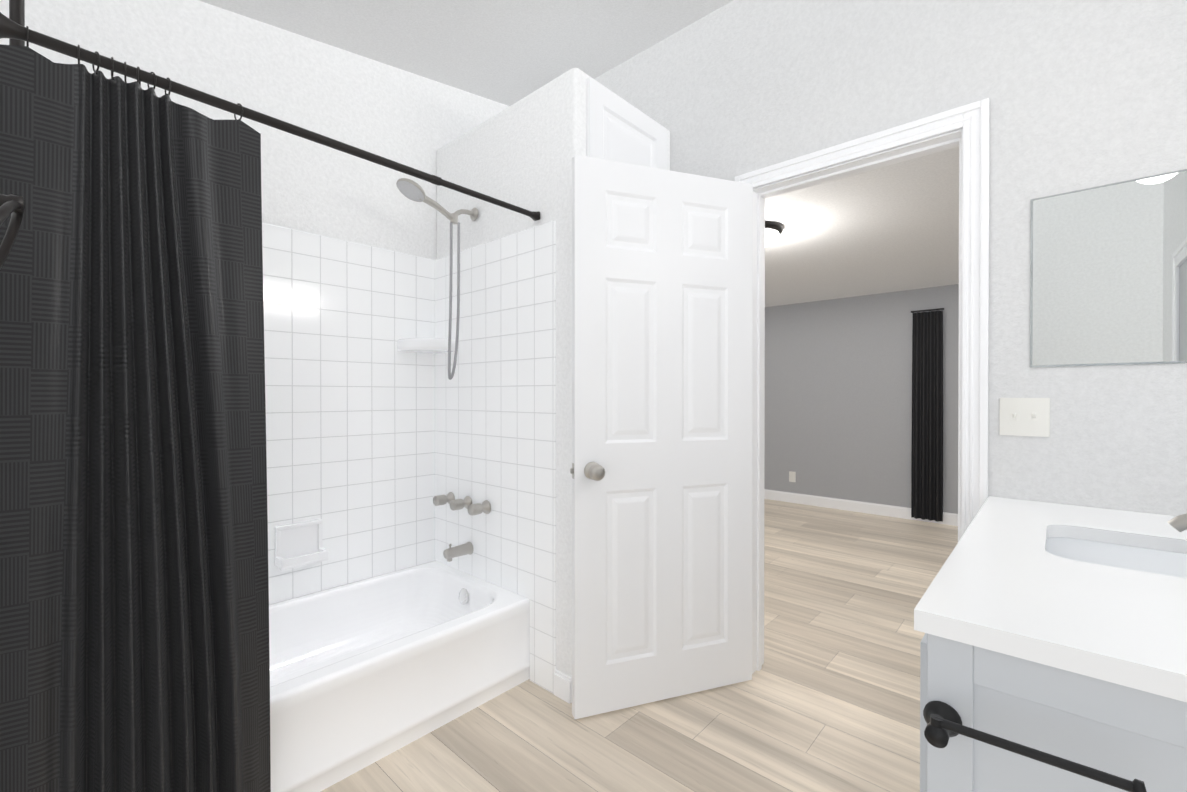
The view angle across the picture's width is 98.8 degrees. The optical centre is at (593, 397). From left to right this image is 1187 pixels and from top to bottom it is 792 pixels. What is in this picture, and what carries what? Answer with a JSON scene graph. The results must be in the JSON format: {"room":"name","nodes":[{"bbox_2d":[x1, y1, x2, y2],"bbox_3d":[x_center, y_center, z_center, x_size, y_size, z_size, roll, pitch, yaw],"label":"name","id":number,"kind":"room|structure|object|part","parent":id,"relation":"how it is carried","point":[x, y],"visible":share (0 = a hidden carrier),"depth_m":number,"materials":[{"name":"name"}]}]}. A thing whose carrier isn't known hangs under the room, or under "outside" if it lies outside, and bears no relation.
{"room":"bathroom","nodes":[
{"label":"bathroom","id":0,"kind":"room"},
{"bbox_2d":[0,0,508,604],"bbox_3d":[-1.082,-0.407,2.386,0.128,3.150,2.229,0,0,42],"label":"wall","id":1,"kind":"structure","parent":0,"point":[350,422],"depth_m":2.23,"materials":[{"name":"tile"}]},
{"bbox_2d":[275,519,327,570],"bbox_3d":[-1.203,0.602,2.099,0.085,0.160,0.175,0,0,42],"label":"soap dish","id":2,"kind":"object","parent":1,"relation":"attached to","point":[299,544],"visible":1,"depth_m":2.10,"materials":[{"name":"white ceramic"}]},
{"bbox_2d":[397,338,455,353],"bbox_3d":[-0.801,-0.252,2.451,0.200,0.056,0.200,0,0,42],"label":"corner shelf","id":3,"kind":"object","parent":1,"relation":"attached to","point":[429,345],"visible":0.96,"depth_m":2.40,"materials":[{"name":"white ceramic"}]},
{"bbox_2d":[199,0,732,105],"bbox_3d":[-0.052,-1.581,1.363,3.020,0.412,2.349,0,0,42],"label":"ceiling","id":4,"kind":"structure","parent":0,"point":[509,52],"depth_m":2.25,"materials":[{"name":"paint"}]},
{"bbox_2d":[0,0,539,791],"bbox_3d":[-0.751,-0.136,1.572,0.234,2.527,1.435,0,0,42],"label":"shower curtain","id":5,"kind":"object","parent":4,"relation":"hanging from","point":[134,616],"visible":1,"depth_m":1.15,"materials":[{"name":"black fabric"}]},
{"bbox_3d":[-0.767,-0.282,1.586,0.191,2.236,1.435,0,0,42],"label":"rod","id":6,"kind":"part","parent":5,"relation":"part of","materials":[{"name":"black metal"}]},
{"bbox_2d":[437,68,669,680],"bbox_3d":[-0.220,-0.045,2.510,1.000,2.425,0.650,0,0,42],"label":"wall block","id":7,"kind":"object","parent":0,"point":[522,152],"visible":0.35,"depth_m":2.04,"materials":[{"name":"white paint"}]},
{"bbox_2d":[396,178,477,379],"bbox_3d":[-0.675,-0.491,2.221,0.124,0.822,0.369,0,0,42],"label":"shower head","id":8,"kind":"object","parent":7,"relation":"attached to","point":[410,189],"visible":0.98,"depth_m":2.27},
{"bbox_2d":[435,220,555,693],"bbox_3d":[-0.480,0.234,2.304,0.894,1.869,0.009,0,0,42],"label":"wall tiles","id":9,"kind":"structure","parent":7,"relation":"attached to","point":[495,421],"depth_m":2.21,"materials":[{"name":"white tile"}]},
{"bbox_2d":[443,542,472,561],"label":"tub spout","id":10,"kind":"object","parent":9,"relation":"attached to","point":[449,553],"depth_m":2.32,"materials":[{"name":"silver metal"}]},
{"bbox_2d":[433,492,490,515],"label":"tub valve","id":11,"kind":"object","parent":9,"relation":"attached to","point":[455,504],"depth_m":2.34,"materials":[{"name":"silver metal"}]},
{"bbox_2d":[587,77,666,169],"bbox_3d":[0.155,-0.043,2.162,0.019,2.385,0.520,0,0,42],"label":"closet door","id":12,"kind":"structure","parent":7,"relation":"attached to","point":[619,129],"depth_m":2.10,"materials":[{"name":"white wood"}]},
{"bbox_2d":[321,499,957,791],"bbox_3d":[0.691,1.191,2.864,6.400,0.050,6.450,0,0,42],"label":"floor","id":13,"kind":"structure","parent":0,"point":[826,698],"depth_m":1.87,"materials":[{"name":"brown wood"}]},
{"bbox_2d":[269,561,529,791],"bbox_3d":[-1.016,1.004,1.825,0.732,0.335,1.439,0,0,42],"label":"bathtub","id":14,"kind":"object","parent":13,"relation":"on","point":[366,672],"visible":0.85,"depth_m":1.87,"materials":[{"name":"white ceramic"}]},
{"bbox_2d":[914,496,1186,791],"bbox_3d":[1.054,0.655,0.989,0.620,1.040,1.188,0,0,42],"label":"bathroom vanity","id":15,"kind":"object","parent":13,"relation":"on","point":[1053,650],"visible":1,"depth_m":0.73,"materials":[{"name":"grey"}]},
{"bbox_2d":[914,496,1186,701],"bbox_3d":[1.081,0.286,0.990,0.584,0.121,1.148,0,0,42],"label":"countertop","id":16,"kind":"structure","parent":15,"relation":"on","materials":[{"name":"white stone"}]},
{"bbox_2d":[1167,513,1186,531],"bbox_3d":[1.245,0.225,0.943,0.243,0.179,0.060,0,0,42],"label":"faucet","id":17,"kind":"object","parent":16,"relation":"on","point":[1179,522],"depth_m":1.01,"materials":[{"name":"silver metal"}]},
{"bbox_2d":[764,284,958,513],"bbox_3d":[1.565,-0.139,3.820,6.440,2.600,3.690,0,0,42],"label":"wall","id":18,"kind":"structure","parent":0,"point":[838,398],"depth_m":5.18,"materials":[{"name":"grey paint"}]},
{"bbox_2d":[789,471,795,481],"bbox_3d":[2.183,0.869,5.588,0.070,0.114,0.006,0,0,42],"label":"outlet","id":19,"kind":"object","parent":18,"relation":"attached to","point":[792,476],"visible":1,"depth_m":5.58,"materials":[{"name":"white plastic"}]},
{"bbox_2d":[764,489,957,525],"bbox_3d":[2.720,1.100,5.097,6.000,0.108,0.014,0,0,42],"label":"baseboard","id":20,"kind":"structure","parent":18,"relation":"attached to","point":[842,504],"depth_m":5.17,"materials":[{"name":"white wood"}]},
{"bbox_2d":[911,308,943,521],"bbox_3d":[3.089,0.156,4.711,0.260,1.940,0.081,0,0,42],"label":"drape","id":21,"kind":"object","parent":18,"relation":"hanging from","point":[927,430],"visible":1,"depth_m":4.70,"materials":[{"name":"black fabric"}]},
{"bbox_3d":[3.094,-0.806,4.711,0.260,0.016,0.067,0,0,42],"label":"rod","id":22,"kind":"part","parent":21,"relation":"part of","materials":[{"name":"black"}]},
{"bbox_2d":[765,147,958,306],"bbox_3d":[1.566,-1.044,3.816,6.200,0.050,3.446,0,0,42],"label":"ceiling","id":23,"kind":"structure","parent":0,"point":[891,228],"depth_m":3.17,"materials":[{"name":"white paint"}]},
{"bbox_2d":[765,221,782,246],"bbox_3d":[0.973,-0.960,3.083,0.330,0.109,0.330,0,0,42],"label":"light","id":24,"kind":"object","parent":23,"relation":"attached to","point":[773,231],"visible":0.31,"depth_m":2.97,"materials":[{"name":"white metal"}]},
{"bbox_3d":[0.973,-0.943,3.083,0.286,0.075,0.286,0,0,42],"label":"glass","id":25,"kind":"part","parent":24,"relation":"part of","materials":[{"name":"white glass"}]},
{"bbox_2d":[595,0,1186,673],"bbox_3d":[0.698,-0.406,2.195,2.780,3.150,0.156,0,0,42],"label":"wall","id":26,"kind":"structure","parent":0,"point":[1081,94],"depth_m":1.61,"materials":[{"name":"white paint"}]},
{"bbox_2d":[570,155,752,718],"bbox_3d":[0.264,0.143,1.997,0.810,2.030,0.686,0,0,-20],"label":"door","id":27,"kind":"structure","parent":26,"relation":"in","point":[662,313],"depth_m":1.94,"materials":[{"name":"white wood"}]},
{"bbox_3d":[0.264,0.158,1.997,0.401,1.690,0.704,0,0,42],"label":"door hardware","id":28,"kind":"part","parent":27,"relation":"part of","materials":[{"name":"silver metal"}]},
{"bbox_3d":[0.973,0.114,1.946,0.861,2.113,0.158,0,0,42],"label":"trim door casing","id":29,"kind":"part","parent":26,"relation":"part of","materials":[{"name":"white wood"}]},
{"bbox_2d":[999,398,1049,436],"bbox_3d":[1.309,0.058,1.548,0.117,0.116,0.017,0,0,42],"label":"switch plate","id":30,"kind":"object","parent":26,"relation":"attached to","point":[1024,417],"visible":1,"depth_m":1.55,"materials":[{"name":"white plastic"}]},
{"bbox_2d":[1030,169,1186,367],"bbox_3d":[1.500,-0.345,1.380,0.478,0.508,0.006,0,0,42],"label":"mirror","id":31,"kind":"object","parent":26,"relation":"attached to","point":[1108,274],"visible":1,"depth_m":1.42,"materials":[{"name":"clear glass"}]},
{"bbox_3d":[0.392,-0.400,0.966,1.820,3.150,2.349,0,0,42],"label":"wall","id":32,"kind":"structure","parent":0,"visible":0},
{"bbox_2d":[0,194,24,268],"bbox_3d":[-0.901,-0.231,0.762,0.172,0.190,0.067,0,0,42],"label":"towel ring","id":33,"kind":"object","parent":32,"relation":"attached to","point":[13,205],"visible":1,"depth_m":0.79,"materials":[{"name":"black metal"}]}
]}

